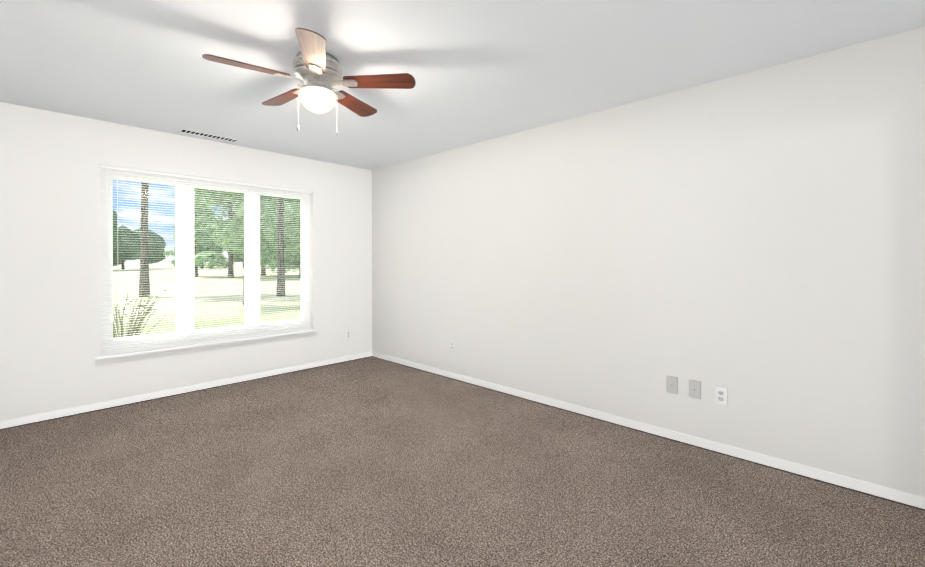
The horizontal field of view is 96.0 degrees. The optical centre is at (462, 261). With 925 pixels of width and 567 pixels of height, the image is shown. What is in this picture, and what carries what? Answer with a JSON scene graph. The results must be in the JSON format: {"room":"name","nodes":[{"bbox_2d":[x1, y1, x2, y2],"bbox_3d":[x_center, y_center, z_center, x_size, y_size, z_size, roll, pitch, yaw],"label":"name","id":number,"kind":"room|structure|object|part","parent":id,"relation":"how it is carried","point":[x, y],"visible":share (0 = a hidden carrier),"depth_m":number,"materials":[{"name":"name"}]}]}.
{"room":"empty living room","nodes":[
{"label":"empty living room","id":0,"kind":"room"},
{"bbox_2d":[0,102,371,420],"bbox_3d":[-2.424,0.026,4.279,0.150,2.440,3.720,0,0,44],"label":"wall","id":1,"kind":"structure","parent":0,"point":[50,162],"depth_m":3.48,"materials":[{"name":"paint"}]},
{"bbox_2d":[0,352,371,429],"bbox_3d":[-2.363,1.215,4.226,0.016,0.062,3.420,0,0,44],"label":"baseboard","id":2,"kind":"structure","parent":1,"relation":"attached to","point":[30,419],"depth_m":3.81,"materials":[{"name":"paint"}]},
{"bbox_2d":[99,168,309,354],"bbox_3d":[-2.480,-0.015,4.263,0.060,1.618,1.896,0,0,44],"label":"window","id":3,"kind":"structure","parent":1,"relation":"in","point":[252,264],"depth_m":4.04,"materials":[{"name":"white plastic"}]},
{"bbox_2d":[99,165,311,354],"bbox_3d":[-2.417,-0.017,4.203,0.045,1.613,1.888,0,0,44],"label":"mini blind","id":4,"kind":"object","parent":3,"relation":"attached to","point":[106,167],"visible":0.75,"depth_m":4.02,"materials":[{"name":"white plastic"}]},
{"bbox_2d":[95,329,316,365],"bbox_3d":[-2.431,0.831,4.220,0.115,0.074,1.960,0,0,44],"label":"window sill","id":5,"kind":"structure","parent":1,"relation":"attached to","point":[146,354],"depth_m":4.01,"materials":[{"name":"paint"}]},
{"bbox_2d":[346,330,350,339],"bbox_3d":[-1.427,0.912,5.211,0.009,0.118,0.073,0,0,44],"label":"outlet","id":6,"kind":"object","parent":1,"relation":"attached to","point":[348,334],"visible":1,"depth_m":5.21,"materials":[{"name":"white plastic"}]},
{"bbox_2d":[0,357,924,566],"bbox_3d":[1.846,1.311,0.212,11.950,0.100,3.720,0,0,44],"label":"floor","id":7,"kind":"structure","parent":0,"point":[370,462],"depth_m":2.27,"materials":[{"name":"carpet"}]},
{"bbox_2d":[0,0,924,169],"bbox_3d":[1.846,-1.239,0.202,11.950,0.120,3.720,0,0,44],"label":"ceiling","id":8,"kind":"structure","parent":0,"point":[481,70],"depth_m":2.41,"materials":[{"name":"paint"}]},
{"bbox_2d":[177,128,240,142],"bbox_3d":[-2.387,-1.188,3.935,0.150,0.010,0.500,0,0,44],"label":"ceiling vent","id":9,"kind":"object","parent":8,"relation":"in","point":[204,134],"visible":0.98,"depth_m":3.92,"materials":[{"name":"metal"}]},
{"bbox_2d":[202,28,415,135],"bbox_3d":[-0.881,-0.967,2.453,1.082,0.441,1.100,0,0,44],"label":"ceiling fan","id":10,"kind":"object","parent":8,"relation":"attached to","point":[317,69],"visible":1,"depth_m":2.38,"materials":[{"name":"silver metal"}]},
{"bbox_3d":[-0.849,-0.932,2.442,0.204,0.114,0.204,0,0,44],"label":"globe","id":11,"kind":"part","parent":10,"relation":"part of"},
{"bbox_2d":[372,27,924,496],"bbox_3d":[3.132,0.036,1.447,11.800,2.440,0.150,0,0,44],"label":"wall","id":12,"kind":"structure","parent":0,"point":[754,243],"depth_m":2.77,"materials":[{"name":"paint"}]},
{"bbox_2d":[450,340,454,351],"bbox_3d":[-0.107,0.895,4.429,0.073,0.118,0.009,0,0,44],"label":"electrical outlet","id":13,"kind":"object","parent":12,"relation":"attached to","point":[452,345],"visible":1,"depth_m":4.42,"materials":[{"name":"white plastic"}]},
{"bbox_2d":[372,352,924,510],"bbox_3d":[0.619,1.217,3.733,4.987,0.062,0.016,0,0,44],"label":"baseboard","id":14,"kind":"structure","parent":12,"relation":"attached to","point":[889,494],"depth_m":2.77,"materials":[{"name":"paint"}]},
{"bbox_2d":[666,376,677,393],"bbox_3d":[1.470,0.866,2.923,0.073,0.118,0.013,0,0,44],"label":"outlet","id":15,"kind":"object","parent":12,"relation":"attached to","point":[671,384],"visible":1,"depth_m":2.92,"materials":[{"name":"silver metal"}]},
{"bbox_2d":[689,380,700,398],"bbox_3d":[1.575,0.866,2.823,0.073,0.118,0.013,0,0,44],"label":"outlet","id":16,"kind":"object","parent":12,"relation":"attached to","point":[694,389],"visible":1,"depth_m":2.82,"materials":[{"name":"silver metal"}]},
{"bbox_2d":[715,386,727,405],"bbox_3d":[1.688,0.877,2.718,0.073,0.118,0.009,0,0,44],"label":"electrical outlet","id":17,"kind":"object","parent":12,"relation":"attached to","point":[721,395],"visible":1,"depth_m":2.71,"materials":[{"name":"white plastic"}]},
{"label":"outside","id":18,"kind":"structure","parent":0,"visible":0},
{"bbox_2d":[113,263,300,337],"bbox_3d":[-76.985,1.276,114.476,259.840,0.001,380.000,0,0,44],"label":"lawn","id":19,"kind":"structure","parent":18,"point":[222,283],"depth_m":19.09,"materials":[{"name":"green plant"}]},
{"bbox_2d":[113,290,165,337],"bbox_3d":[-6.629,1.133,8.051,1.588,1.101,1.590,0,0,44],"label":"bush","id":20,"kind":"object","parent":19,"relation":"on","point":[137,329],"depth_m":8.08,"materials":[{"name":"green plant"}]},
{"bbox_2d":[139,182,150,296],"bbox_3d":[-14.634,-7.614,19.076,11.390,18.502,8.164,0,0,44],"label":"tree","id":21,"kind":"object","parent":19,"relation":"on","point":[143,268],"depth_m":19.29,"materials":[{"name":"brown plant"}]},
{"bbox_2d":[163,197,220,276],"bbox_3d":[-28.207,-2.765,43.592,5.773,8.625,5.203,0,0,44],"label":"tree","id":22,"kind":"object","parent":19,"relation":"on","point":[200,210],"depth_m":43.23,"materials":[{"name":"green plant"}]},
{"bbox_2d":[112,209,274,268],"bbox_3d":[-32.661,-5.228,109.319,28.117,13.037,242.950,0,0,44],"label":"tree","id":23,"kind":"object","parent":19,"relation":"on","point":[126,247],"depth_m":76.79,"materials":[{"name":"green plant"}]},
{"bbox_2d":[194,188,277,277],"bbox_3d":[-22.568,-5.674,40.246,11.401,14.462,9.279,0,0,44],"label":"tree","id":24,"kind":"object","parent":19,"relation":"on","point":[229,241],"depth_m":38.90,"materials":[{"name":"green plant"}]},
{"bbox_2d":[205,201,294,275],"bbox_3d":[-22.078,-5.135,44.611,12.794,13.348,10.436,0,0,44],"label":"tree","id":25,"kind":"object","parent":19,"relation":"on","point":[219,218],"depth_m":41.96,"materials":[{"name":"green plant"}]},
{"bbox_2d":[234,198,300,277],"bbox_3d":[-16.640,-5.295,41.074,11.692,13.700,11.647,0,0,44],"label":"tree","id":26,"kind":"object","parent":19,"relation":"on","point":[265,212],"depth_m":38.86,"materials":[{"name":"green plant"}]},
{"bbox_2d":[276,197,285,296],"bbox_3d":[-7.577,-6.977,19.209,9.475,17.224,9.716,0,0,44],"label":"tree","id":27,"kind":"object","parent":19,"relation":"on","point":[281,272],"depth_m":19.60,"materials":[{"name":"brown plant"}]},
{"bbox_2d":[270,199,300,272],"bbox_3d":[-15.384,-5.221,44.445,11.570,13.523,9.854,0,0,44],"label":"tree","id":28,"kind":"object","parent":19,"relation":"on","point":[292,256],"depth_m":41.59,"materials":[{"name":"green plant"}]}
]}

